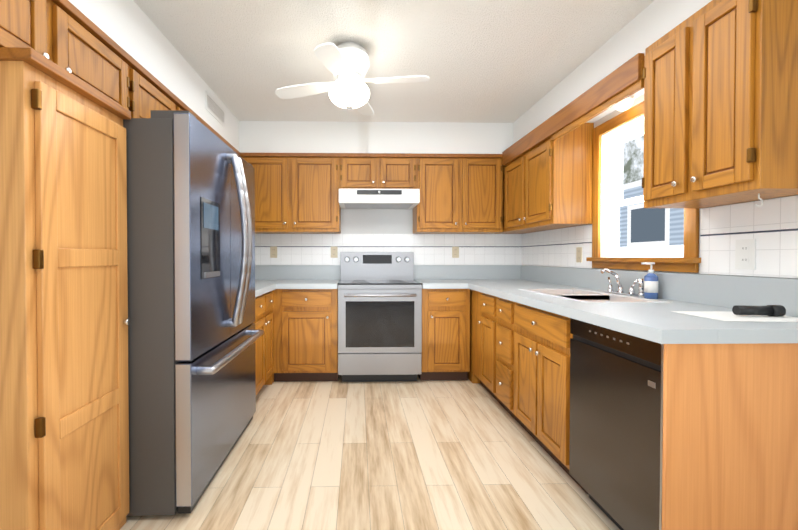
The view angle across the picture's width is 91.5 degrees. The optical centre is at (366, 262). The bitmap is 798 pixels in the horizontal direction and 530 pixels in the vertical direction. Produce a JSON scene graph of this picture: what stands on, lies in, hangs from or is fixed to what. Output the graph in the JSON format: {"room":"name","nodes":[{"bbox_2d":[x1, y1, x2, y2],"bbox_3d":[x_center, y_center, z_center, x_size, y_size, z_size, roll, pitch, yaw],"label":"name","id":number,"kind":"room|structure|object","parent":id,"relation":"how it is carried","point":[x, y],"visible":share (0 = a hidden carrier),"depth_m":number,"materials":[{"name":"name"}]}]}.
{"room":"kitchen","nodes":[
{"label":"kitchen","id":0,"kind":"room"},
{"bbox_2d":[120,375,619,529],"bbox_3d":[0.109,1.191,0.844,3.490,0.100,6.800,0,1,-1],"label":"floor","id":1,"kind":"structure","parent":0,"point":[418,454],"depth_m":2.10,"materials":[{"name":"brown wood"}]},
{"bbox_2d":[0,47,130,529],"bbox_3d":[-1.259,0.246,1.413,0.533,1.776,0.512,0,1,-1],"label":"pantry","id":2,"kind":"object","parent":1,"relation":"on","point":[65,321],"visible":1,"depth_m":1.30,"materials":[{"name":"brown wood"}]},
{"bbox_2d":[123,110,263,515],"bbox_3d":[-1.092,0.228,2.201,0.866,1.790,1.052,0,1,-1],"label":"fridge","id":3,"kind":"object","parent":1,"relation":"on","point":[194,335],"visible":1,"depth_m":1.69,"materials":[{"name":"silver metal"}]},
{"bbox_2d":[253,293,268,394],"bbox_3d":[-1.189,0.678,2.982,0.739,0.868,0.495,0,1,-1],"label":"base cabinet","id":4,"kind":"object","parent":1,"relation":"on","point":[261,322],"depth_m":3.07,"materials":[{"name":"brown wood"}]},
{"bbox_2d":[269,289,276,384],"bbox_3d":[-1.195,0.674,3.285,0.739,0.868,0.391,0,1,-1],"label":"base cabinet","id":5,"kind":"object","parent":1,"relation":"on","point":[272,296],"depth_m":3.50,"materials":[{"name":"brown wood"}]},
{"bbox_2d":[277,285,338,381],"bbox_3d":[-0.563,0.668,3.796,0.591,0.868,0.609,0,1,-1],"label":"base cabinet","id":6,"kind":"object","parent":1,"relation":"on","point":[296,314],"depth_m":3.50,"materials":[{"name":"brown wood"}]},
{"bbox_2d":[255,281,276,296],"bbox_3d":[-1.184,0.215,3.405,0.767,0.047,1.353,0,1,-1],"label":"countertop","id":7,"kind":"structure","parent":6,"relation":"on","point":[260,286],"depth_m":3.24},
{"bbox_2d":[277,281,338,288],"bbox_3d":[-0.537,0.210,3.777,0.541,0.047,0.637,0,1,-1],"label":"countertop","id":8,"kind":"structure","parent":6,"relation":"on","point":[280,284],"depth_m":3.46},
{"bbox_2d":[338,252,421,381],"bbox_3d":[0.118,0.500,3.765,0.760,1.205,0.678,0,1,-1],"label":"stove","id":9,"kind":"object","parent":1,"relation":"on","point":[379,316],"visible":1,"depth_m":3.49,"materials":[{"name":"silver metal"}]},
{"bbox_2d":[417,289,469,380],"bbox_3d":[0.721,0.667,3.823,0.441,0.868,0.610,0,1,-1],"label":"base cabinet","id":10,"kind":"object","parent":1,"relation":"on","point":[445,353],"depth_m":3.53,"materials":[{"name":"brown wood"}]},
{"bbox_2d":[418,281,513,288],"bbox_3d":[1.085,0.210,3.811,1.168,0.047,0.638,0,1,-1],"label":"countertop","id":11,"kind":"structure","parent":10,"relation":"on","point":[425,284],"depth_m":3.49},
{"bbox_2d":[470,289,477,382],"bbox_3d":[1.314,0.673,3.365,0.729,0.868,0.335,0,1,-1],"label":"base cabinet","id":12,"kind":"object","parent":1,"relation":"on","point":[473,296],"depth_m":3.50,"materials":[{"name":"brown wood"}]},
{"bbox_2d":[478,293,493,392],"bbox_3d":[1.320,0.677,3.079,0.729,0.868,0.347,0,1,-1],"label":"base cabinet","id":13,"kind":"object","parent":1,"relation":"on","point":[485,302],"depth_m":3.15,"materials":[{"name":"brown wood"}]},
{"bbox_2d":[490,297,509,413],"bbox_3d":[1.327,0.682,2.741,0.729,0.868,0.330,0,1,-1],"label":"base cabinet","id":14,"kind":"object","parent":1,"relation":"on","point":[502,335],"depth_m":2.78,"materials":[{"name":"brown wood"}]},
{"bbox_2d":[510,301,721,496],"bbox_3d":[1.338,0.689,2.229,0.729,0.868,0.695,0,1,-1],"label":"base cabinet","id":15,"kind":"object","parent":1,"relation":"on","point":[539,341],"depth_m":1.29,"materials":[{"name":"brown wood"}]},
{"bbox_2d":[470,281,797,344],"bbox_3d":[1.257,0.229,2.384,0.630,0.047,2.222,0,1,-1],"label":"countertop","id":16,"kind":"structure","parent":15,"relation":"on","point":[654,321],"depth_m":1.50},
{"bbox_2d":[526,289,657,300],"bbox_3d":[1.351,0.290,2.429,0.448,0.178,0.849,0,1,-1],"label":"sink","id":17,"kind":"object","parent":16,"relation":"in","point":[574,294],"depth_m":2.42,"materials":[{"name":"silver metal"}]},
{"bbox_2d":[600,268,643,296],"bbox_3d":[1.574,0.122,2.440,0.158,0.166,0.343,0,1,-1],"label":"faucet","id":18,"kind":"object","parent":16,"relation":"on","point":[620,290],"visible":1,"depth_m":2.46,"materials":[{"name":"silver metal"}]},
{"bbox_2d":[671,311,797,321],"bbox_3d":[1.507,0.216,1.546,0.370,0.001,0.270,0,1,2],"label":"paper sheet","id":19,"kind":"object","parent":16,"relation":"on","point":[724,315],"visible":0.83,"depth_m":1.51,"materials":[{"name":"white paper"}]},
{"bbox_2d":[732,305,785,315],"bbox_3d":[1.559,0.192,1.542,0.161,0.045,0.044,0,1,6],"label":"torch","id":20,"kind":"object","parent":19,"relation":"on","point":[774,310],"visible":0.98,"depth_m":1.53,"materials":[{"name":"black plastic"}]},
{"bbox_2d":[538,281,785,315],"bbox_3d":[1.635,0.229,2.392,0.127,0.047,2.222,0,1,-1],"label":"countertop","id":21,"kind":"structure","parent":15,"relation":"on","point":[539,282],"depth_m":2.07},
{"bbox_2d":[641,262,657,298],"bbox_3d":[1.622,0.104,2.217,0.083,0.207,0.067,0,1,-1],"label":"soap bottle","id":22,"kind":"object","parent":21,"relation":"on","point":[651,284],"visible":1,"depth_m":2.20,"materials":[{"name":"blue plastic"}]},
{"bbox_2d":[569,318,663,529],"bbox_3d":[1.321,0.700,1.595,0.668,0.862,0.568,0,1,-1],"label":"dishwasher","id":23,"kind":"object","parent":1,"relation":"on","point":[616,425],"visible":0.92,"depth_m":1.52,"materials":[{"name":"black metal"}]},
{"bbox_2d":[341,209,412,233],"bbox_3d":[0.039,-0.138,4.166,3.490,2.470,0.120,0,1,-1],"label":"wall","id":24,"kind":"structure","parent":0,"point":[376,221],"depth_m":4.10,"materials":[{"name":"white paint"}]},
{"bbox_2d":[0,0,59,65],"bbox_3d":[-1.348,-0.838,1.200,0.347,0.349,0.503,0,1,-1],"label":"upper cabinet","id":25,"kind":"object","parent":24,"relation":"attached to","point":[34,24],"depth_m":1.38,"materials":[{"name":"brown wood"}]},
{"bbox_2d":[60,0,135,117],"bbox_3d":[-1.358,-0.845,1.703,0.347,0.349,0.503,0,1,-1],"label":"upper cabinet","id":26,"kind":"object","parent":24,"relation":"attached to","point":[87,52],"depth_m":1.70,"materials":[{"name":"brown wood"}]},
{"bbox_2d":[136,61,179,117],"bbox_3d":[-1.369,-0.852,2.206,0.347,0.349,0.503,0,1,-1],"label":"upper cabinet","id":27,"kind":"object","parent":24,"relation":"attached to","point":[151,94],"depth_m":2.14,"materials":[{"name":"brown wood"}]},
{"bbox_2d":[180,100,211,131],"bbox_3d":[-1.379,-0.858,2.708,0.347,0.349,0.503,0,1,-1],"label":"upper cabinet","id":28,"kind":"object","parent":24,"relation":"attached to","point":[183,107],"depth_m":2.68,"materials":[{"name":"brown wood"}]},
{"bbox_2d":[212,128,227,144],"bbox_3d":[-1.389,-0.864,3.156,0.347,0.349,0.393,0,1,-1],"label":"upper cabinet","id":29,"kind":"object","parent":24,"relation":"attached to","point":[217,134],"depth_m":3.18,"materials":[{"name":"brown wood"}]},
{"bbox_2d":[228,144,239,155],"bbox_3d":[-1.397,-0.870,3.549,0.347,0.349,0.393,0,1,-1],"label":"upper cabinet","id":30,"kind":"object","parent":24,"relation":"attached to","point":[229,145],"depth_m":3.57,"materials":[{"name":"brown wood"}]},
{"bbox_2d":[240,153,291,233],"bbox_3d":[-0.987,-0.674,3.916,0.479,0.750,0.318,0,1,-1],"label":"upper cabinet","id":31,"kind":"object","parent":24,"relation":"attached to","point":[273,171],"depth_m":3.76,"materials":[{"name":"brown wood"}]},
{"bbox_2d":[255,265,339,280],"bbox_3d":[-0.927,0.108,4.076,1.308,0.149,0.020,0,1,-1],"label":"backsplash","id":32,"kind":"structure","parent":24,"relation":"attached to","point":[262,272],"depth_m":4.07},
{"bbox_2d":[292,153,340,233],"bbox_3d":[-0.507,-0.674,3.926,0.480,0.750,0.318,0,1,-1],"label":"upper cabinet","id":33,"kind":"object","parent":24,"relation":"attached to","point":[316,209],"depth_m":3.77,"materials":[{"name":"brown wood"}]},
{"bbox_2d":[340,153,379,188],"bbox_3d":[-0.077,-0.875,3.932,0.381,0.349,0.318,0,1,-1],"label":"upper cabinet","id":34,"kind":"object","parent":24,"relation":"attached to","point":[357,170],"depth_m":3.78,"materials":[{"name":"brown wood"}]},
{"bbox_2d":[255,234,518,264],"bbox_3d":[0.040,-0.135,4.101,3.250,0.328,0.009,0,1,-1],"label":"tile backsplash","id":35,"kind":"structure","parent":24,"relation":"attached to","point":[292,249],"depth_m":4.10,"materials":[{"name":"white tile"}]},
{"bbox_2d":[270,246,276,257],"bbox_3d":[-0.974,-0.106,4.073,0.072,0.118,0.007,0,1,-1],"label":"electrical outlet","id":36,"kind":"object","parent":35,"relation":"attached to","point":[273,251],"visible":1,"depth_m":4.07,"materials":[{"name":"beige plastic"}]},
{"bbox_2d":[331,247,337,257],"bbox_3d":[-0.340,-0.107,4.087,0.072,0.118,0.007,0,1,-1],"label":"electrical outlet","id":37,"kind":"object","parent":35,"relation":"attached to","point":[334,252],"visible":1,"depth_m":4.08,"materials":[{"name":"beige plastic"}]},
{"bbox_2d":[452,247,458,257],"bbox_3d":[0.947,-0.107,4.114,0.072,0.118,0.007,0,1,-1],"label":"electrical outlet","id":38,"kind":"object","parent":35,"relation":"attached to","point":[455,252],"visible":1,"depth_m":4.11,"materials":[{"name":"beige plastic"}]},
{"bbox_2d":[380,153,419,188],"bbox_3d":[0.304,-0.875,3.940,0.381,0.349,0.318,0,1,-1],"label":"upper cabinet","id":39,"kind":"object","parent":24,"relation":"attached to","point":[397,170],"depth_m":3.79,"materials":[{"name":"brown wood"}]},
{"bbox_2d":[413,154,471,233],"bbox_3d":[0.745,-0.674,3.952,0.501,0.750,0.318,0,1,-1],"label":"upper cabinet","id":40,"kind":"object","parent":24,"relation":"attached to","point":[445,205],"depth_m":3.80,"materials":[{"name":"brown wood"}]},
{"bbox_2d":[339,189,419,208],"bbox_3d":[0.116,-0.622,3.843,0.756,0.133,0.492,0,1,-1],"label":"range hood","id":41,"kind":"object","parent":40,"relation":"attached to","point":[379,198],"visible":1,"depth_m":3.61,"materials":[{"name":"white metal"}]},
{"bbox_2d":[414,265,521,280],"bbox_3d":[1.078,0.108,4.118,1.168,0.149,0.021,0,1,-1],"label":"backsplash","id":42,"kind":"structure","parent":24,"relation":"attached to","point":[421,272],"depth_m":4.11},
{"bbox_2d":[468,152,503,233],"bbox_3d":[1.133,-0.675,3.960,0.426,0.750,0.318,0,1,-1],"label":"upper cabinet","id":43,"kind":"object","parent":24,"relation":"attached to","point":[487,169],"depth_m":3.81,"materials":[{"name":"brown wood"}]},
{"bbox_2d":[504,232,531,233],"bbox_3d":[1.516,-0.675,3.967,0.299,0.750,0.316,0,1,-1],"label":"upper cabinet","id":44,"kind":"object","parent":24,"relation":"attached to","point":[504,232],"depth_m":3.90,"materials":[{"name":"brown wood"}]},
{"bbox_2d":[134,0,653,122],"bbox_3d":[0.109,-1.378,0.810,3.490,0.100,6.800,0,1,-1],"label":"ceiling","id":45,"kind":"structure","parent":0,"point":[494,61],"depth_m":2.44,"materials":[{"name":"white paint"}]},
{"bbox_2d":[68,0,239,151],"bbox_3d":[-1.374,-1.189,2.272,0.346,0.318,2.940,0,1,-1],"label":"soffit","id":46,"kind":"structure","parent":45,"relation":"attached to","point":[129,27],"depth_m":2.20,"materials":[{"name":"white paint"}]},
{"bbox_2d":[206,90,224,126],"bbox_3d":[-1.212,-1.229,3.125,0.012,0.140,0.400,0,1,-1],"label":"air vent grille","id":47,"kind":"object","parent":46,"relation":"attached to","point":[215,109],"visible":1,"depth_m":3.10,"materials":[{"name":"white metal"}]},
{"bbox_2d":[275,42,428,115],"bbox_3d":[-0.107,-1.161,2.449,0.748,0.377,0.748,0,1,-31],"label":"ceiling fan","id":48,"kind":"object","parent":45,"relation":"hanging from","point":[346,64],"visible":1,"depth_m":2.36,"materials":[{"name":"white wood"}]},
{"bbox_2d":[240,121,511,153],"bbox_3d":[-0.081,-1.211,3.931,3.000,0.318,0.316,0,1,-1],"label":"soffit","id":49,"kind":"structure","parent":45,"relation":"attached to","point":[255,136],"depth_m":3.78,"materials":[{"name":"white paint"}]},
{"bbox_2d":[512,0,711,144],"bbox_3d":[1.600,-1.182,1.744,0.230,0.318,4.760,0,1,-1],"label":"soffit","id":50,"kind":"structure","parent":45,"relation":"attached to","point":[660,17],"depth_m":2.34,"materials":[{"name":"white paint"}]},
{"bbox_2d":[614,95,633,110],"bbox_3d":[1.617,-1.013,2.437,0.112,0.119,0.112,0,1,-1],"label":"lamp","id":51,"kind":"object","parent":50,"relation":"attached to","point":[625,104],"visible":0.5,"depth_m":2.40,"materials":[{"name":"white glass"}]},
{"bbox_2d":[525,94,797,278],"bbox_3d":[1.794,-0.094,0.863,0.120,2.470,6.560,0,1,-1],"label":"wall","id":52,"kind":"structure","parent":0,"point":[640,99],"depth_m":2.41,"materials":[{"name":"white paint"}]},
{"bbox_2d":[504,144,519,231],"bbox_3d":[1.514,-0.669,3.576,0.319,0.750,0.467,0,1,-1],"label":"upper cabinet","id":53,"kind":"object","parent":52,"relation":"attached to","point":[512,157],"depth_m":3.60,"materials":[{"name":"brown wood"}]},
{"bbox_2d":[519,224,591,267],"bbox_3d":[1.673,-0.127,3.497,0.010,0.328,1.225,0,1,-1],"label":"tile backsplash","id":54,"kind":"structure","parent":52,"relation":"attached to","point":[557,247],"depth_m":3.39,"materials":[{"name":"white tile"}]},
{"bbox_2d":[576,247,581,261],"bbox_3d":[1.676,-0.058,3.051,0.007,0.118,0.072,0,1,-1],"label":"electrical outlet","id":55,"kind":"object","parent":54,"relation":"attached to","point":[578,254],"visible":1,"depth_m":3.05,"materials":[{"name":"beige plastic"}]},
{"bbox_2d":[520,120,593,231],"bbox_3d":[1.524,-0.663,3.108,0.319,0.750,0.468,0,1,-1],"label":"upper cabinet","id":56,"kind":"object","parent":52,"relation":"attached to","point":[556,162],"depth_m":2.88,"materials":[{"name":"brown wood"}]},
{"bbox_2d":[586,101,700,272],"bbox_3d":[1.735,-0.466,2.426,0.169,1.028,0.922,0,1,-1],"label":"window unit","id":57,"kind":"structure","parent":52,"relation":"in","point":[630,233],"depth_m":2.59,"materials":[{"name":"brown wood"}]},
{"bbox_2d":[636,33,667,207],"bbox_3d":[1.552,-0.674,1.785,0.319,0.806,0.360,0,1,-1],"label":"upper cabinet","id":58,"kind":"object","parent":52,"relation":"attached to","point":[651,72],"depth_m":1.87,"materials":[{"name":"brown wood"}]},
{"bbox_2d":[522,265,797,316],"bbox_3d":[1.682,0.127,2.701,0.020,0.149,2.839,0,1,-1],"label":"backsplash","id":59,"kind":"structure","parent":52,"relation":"attached to","point":[705,289],"depth_m":1.97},
{"bbox_2d":[668,0,797,207],"bbox_3d":[1.556,-0.671,1.576,0.319,0.806,0.360,0,1,-1],"label":"upper cabinet","id":60,"kind":"object","parent":52,"relation":"attached to","point":[717,80],"depth_m":1.49,"materials":[{"name":"brown wood"}]},
{"bbox_2d":[755,193,762,206],"bbox_3d":[1.520,-0.241,1.501,0.033,0.052,0.005,0,1,-1],"label":"hook","id":61,"kind":"object","parent":60,"relation":"hanging from","point":[760,199],"visible":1,"depth_m":1.50,"materials":[{"name":"white metal"}]},
{"bbox_2d":[700,195,797,277],"bbox_3d":[1.719,-0.098,1.332,0.010,0.328,1.283,0,1,-1],"label":"tile backsplash","id":62,"kind":"structure","parent":52,"relation":"attached to","point":[770,226],"depth_m":1.70,"materials":[{"name":"white tile"}]},
{"bbox_2d":[735,239,755,269],"bbox_3d":[1.703,-0.036,1.742,0.007,0.135,0.088,0,1,-1],"label":"outlet","id":63,"kind":"object","parent":62,"relation":"attached to","point":[745,253],"visible":1,"depth_m":1.74,"materials":[{"name":"white plastic"}]}
]}

